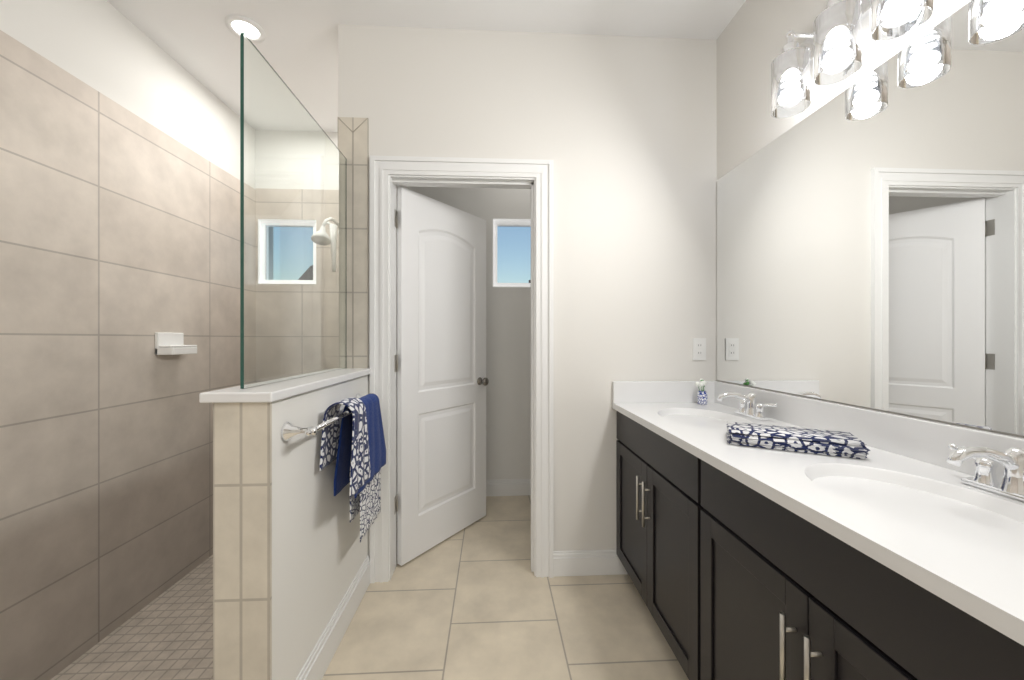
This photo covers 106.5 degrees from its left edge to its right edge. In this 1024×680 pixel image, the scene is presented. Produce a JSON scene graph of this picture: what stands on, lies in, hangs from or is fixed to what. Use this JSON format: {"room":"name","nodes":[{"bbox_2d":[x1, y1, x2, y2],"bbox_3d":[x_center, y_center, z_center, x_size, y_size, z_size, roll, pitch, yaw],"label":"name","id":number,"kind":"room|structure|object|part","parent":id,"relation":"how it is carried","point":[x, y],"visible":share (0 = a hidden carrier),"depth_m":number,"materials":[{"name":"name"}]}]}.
{"room":"bathroom","nodes":[
{"label":"bathroom","id":0,"kind":"room"},
{"bbox_2d":[0,0,239,179],"bbox_3d":[-1.931,-0.030,0.694,0.192,3.100,4.780,0,0,-3],"label":"wall","id":1,"kind":"structure","parent":0,"point":[108,50],"depth_m":1.88,"materials":[{"name":"white paint"}]},
{"bbox_2d":[0,30,239,679],"bbox_3d":[-1.826,0.128,0.599,0.008,2.505,4.580,0,0,-3],"label":"tile","id":2,"kind":"structure","parent":1,"relation":"attached to","point":[119,236],"depth_m":1.73,"materials":[{"name":"beige tile"}]},
{"bbox_2d":[155,332,196,354],"bbox_3d":[-1.851,0.025,2.110,0.094,0.120,0.170,0,0,-3],"label":"shelf","id":3,"kind":"object","parent":1,"relation":"attached to","point":[169,343],"visible":1,"depth_m":2.07,"materials":[{"name":"white ceramic"}]},
{"bbox_2d":[51,555,212,679],"bbox_3d":[-1.474,1.450,1.793,1.215,0.140,2.630,0,0,-3],"label":"shower floor","id":4,"kind":"structure","parent":0,"point":[167,634],"depth_m":1.73,"materials":[{"name":"tile"}]},
{"bbox_2d":[272,186,407,679],"bbox_3d":[-0.802,-0.100,2.006,0.150,2.960,1.872,0,0,-3],"label":"wall","id":5,"kind":"structure","parent":0,"point":[320,552],"depth_m":1.28,"materials":[{"name":"white paint"}]},
{"bbox_2d":[213,402,271,679],"bbox_3d":[-0.752,0.698,1.068,0.154,1.045,0.008,0,0,-3],"label":"wall tile","id":6,"kind":"object","parent":5,"relation":"attached to","point":[242,541],"visible":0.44,"depth_m":1.06,"materials":[{"name":"tile"}]},
{"bbox_2d":[199,368,370,402],"bbox_3d":[-0.779,0.161,1.483,0.193,0.028,0.877,0,0,-3],"label":"sill","id":7,"kind":"structure","parent":5,"relation":"on","point":[275,391],"depth_m":1.16,"materials":[{"name":"white stone"}]},
{"bbox_2d":[240,32,345,388],"bbox_3d":[-0.812,-0.377,1.515,0.010,1.046,0.788,0,0,-3],"label":"glass wall","id":8,"kind":"structure","parent":7,"relation":"on","point":[292,241],"depth_m":1.35,"materials":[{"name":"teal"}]},
{"bbox_2d":[281,393,362,441],"bbox_3d":[-0.654,0.280,1.464,0.090,0.060,0.670,0,0,-3],"label":"towel rail","id":9,"kind":"object","parent":5,"relation":"attached to","point":[289,430],"visible":0.62,"depth_m":1.15,"materials":[{"name":"silver metal"}]},
{"bbox_2d":[319,393,385,541],"bbox_3d":[-0.625,0.519,1.566,0.120,0.583,0.490,0,0,-3],"label":"hanging towel","id":10,"kind":"object","parent":9,"relation":"hanging from","point":[354,446],"visible":1,"depth_m":1.50,"materials":[{"name":"blue fabric"}]},
{"bbox_2d":[296,555,369,679],"bbox_3d":[-0.694,1.150,1.495,0.014,0.140,0.835,0,0,-3],"label":"baseboard","id":11,"kind":"structure","parent":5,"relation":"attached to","point":[317,663],"depth_m":1.50,"materials":[{"name":"white wood"}]},
{"bbox_2d":[107,0,745,131],"bbox_3d":[-0.339,-1.640,0.674,3.370,0.120,4.980,0,0,-3],"label":"ceiling","id":12,"kind":"structure","parent":0,"point":[199,41],"depth_m":1.91,"materials":[{"name":"white paint"}]},
{"bbox_2d":[225,14,265,42],"bbox_3d":[-1.354,-1.575,1.944,0.170,0.010,0.170,0,0,-3],"label":"recessed light","id":13,"kind":"object","parent":12,"relation":"in","point":[252,30],"visible":0.88,"depth_m":1.93,"materials":[{"name":"white"}]},
{"bbox_2d":[325,132,530,479],"bbox_3d":[-0.484,-0.030,3.060,3.320,3.100,0.200,0,0,-3],"label":"wall","id":14,"kind":"structure","parent":0,"point":[508,386],"depth_m":2.98,"materials":[{"name":"white paint"}]},
{"bbox_2d":[486,479,530,495],"bbox_3d":[0.113,1.157,2.982,1.835,0.125,0.014,0,0,-3],"label":"baseboard","id":15,"kind":"structure","parent":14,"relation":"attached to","point":[511,487],"depth_m":2.97,"materials":[{"name":"white wood"}]},
{"bbox_2d":[493,219,530,286],"bbox_3d":[0.049,-0.670,3.015,0.400,0.530,0.082,0,0,-3],"label":"window","id":16,"kind":"structure","parent":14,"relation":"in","point":[511,252],"depth_m":3.02,"materials":[{"name":"white"}]},
{"bbox_2d":[322,495,688,679],"bbox_3d":[-0.344,1.370,0.774,3.370,0.300,4.780,0,0,-3],"label":"floor","id":17,"kind":"structure","parent":0,"point":[477,600],"depth_m":1.65,"materials":[{"name":"tile"}]},
{"bbox_2d":[612,381,1023,679],"bbox_3d":[0.833,0.720,1.186,0.570,1.000,1.626,0,0,-3],"label":"bathroom vanity","id":18,"kind":"object","parent":17,"relation":"on","point":[897,553],"visible":0.98,"depth_m":0.90,"materials":[{"name":"painted wood"},{"name":"quartz"},{"name":"brushed nickel"}]},
{"bbox_2d":[695,379,707,404],"bbox_3d":[0.957,0.264,1.920,0.054,0.129,0.062,0,0,-3],"label":"vase","id":19,"kind":"object","parent":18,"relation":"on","point":[702,397],"visible":1,"depth_m":1.91,"materials":[{"name":"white ceramic"}]},
{"bbox_2d":[716,392,777,420],"bbox_3d":[0.953,0.277,1.615,0.178,0.105,0.257,0,0,-3],"label":"faucet","id":20,"kind":"object","parent":18,"relation":"on","point":[749,410],"depth_m":1.60,"materials":[{"name":"silver metal"}]},
{"bbox_2d":[726,422,869,458],"bbox_3d":[0.856,0.307,1.180,0.336,0.044,0.168,0,0,28],"label":"folded towel","id":21,"kind":"object","parent":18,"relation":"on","point":[830,443],"visible":0.98,"depth_m":1.13,"materials":[{"name":"fabric"}]},
{"bbox_2d":[946,443,1023,513],"bbox_3d":[0.994,0.277,0.796,0.178,0.105,0.257,0,0,-3],"label":"faucet","id":22,"kind":"object","parent":18,"relation":"on","point":[1009,493],"depth_m":0.80,"materials":[{"name":"silver metal"}]},
{"bbox_2d":[338,24,716,555],"bbox_3d":[0.101,-0.180,2.028,1.955,2.800,0.120,0,0,-3],"label":"wall","id":23,"kind":"structure","parent":0,"point":[621,131],"depth_m":1.98,"materials":[{"name":"white paint"}]},
{"bbox_2d":[338,117,368,367],"bbox_3d":[-0.797,-0.481,1.918,0.150,1.257,0.008,0,0,-3],"label":"wall","id":24,"kind":"structure","parent":23,"relation":"attached to","point":[361,246],"depth_m":1.92,"materials":[{"name":"beige tile"}]},
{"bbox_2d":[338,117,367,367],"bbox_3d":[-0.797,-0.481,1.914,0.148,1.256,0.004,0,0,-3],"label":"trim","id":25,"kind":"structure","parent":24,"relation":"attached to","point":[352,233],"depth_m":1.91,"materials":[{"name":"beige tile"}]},
{"bbox_2d":[370,155,553,582],"bbox_3d":[-0.253,0.190,2.013,0.771,2.060,0.130,0,0,-3],"label":"door frame","id":26,"kind":"structure","parent":23,"relation":"in","point":[458,182],"depth_m":1.99,"materials":[{"name":"white wood"}]},
{"bbox_2d":[397,186,488,565],"bbox_3d":[-0.397,0.197,2.337,0.171,2.022,0.715,0,0,35],"label":"door","id":27,"kind":"structure","parent":26,"relation":"attached to","point":[442,381],"depth_m":2.26,"materials":[{"name":"white wood"}]},
{"bbox_3d":[-0.232,0.283,2.572,0.171,0.054,0.054,0,0,35],"label":"knob","id":28,"kind":"part","parent":27,"relation":"part of","materials":[{"name":"silver metal"}]},
{"bbox_2d":[554,549,627,576],"bbox_3d":[0.406,1.157,1.976,0.390,0.125,0.014,0,0,-3],"label":"baseboard","id":29,"kind":"structure","parent":23,"relation":"attached to","point":[586,562],"depth_m":1.97,"materials":[{"name":"white wood"}]},
{"bbox_2d":[693,338,705,359],"bbox_3d":[0.985,0.054,2.008,0.070,0.116,0.008,0,0,-3],"label":"electrical outlet","id":30,"kind":"object","parent":23,"relation":"attached to","point":[699,348],"visible":1,"depth_m":2.00,"materials":[{"name":"white plastic"}]},
{"bbox_2d":[717,0,1023,437],"bbox_3d":[1.214,-0.180,0.852,0.150,2.800,4.780,0,0,-3],"label":"wall","id":31,"kind":"structure","parent":0,"point":[751,40],"depth_m":1.67,"materials":[{"name":"white paint"}]},
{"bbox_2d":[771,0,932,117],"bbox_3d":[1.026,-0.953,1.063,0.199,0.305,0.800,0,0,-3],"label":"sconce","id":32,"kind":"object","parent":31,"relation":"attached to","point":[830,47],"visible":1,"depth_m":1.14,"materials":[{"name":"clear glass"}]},
{"bbox_2d":[717,0,1023,435],"bbox_3d":[1.118,-0.308,1.182,0.006,1.044,1.648,0,0,-3],"label":"mirror","id":33,"kind":"object","parent":31,"relation":"attached to","point":[870,239],"visible":1,"depth_m":1.10,"materials":[{"name":"silver mirror"}]}
]}

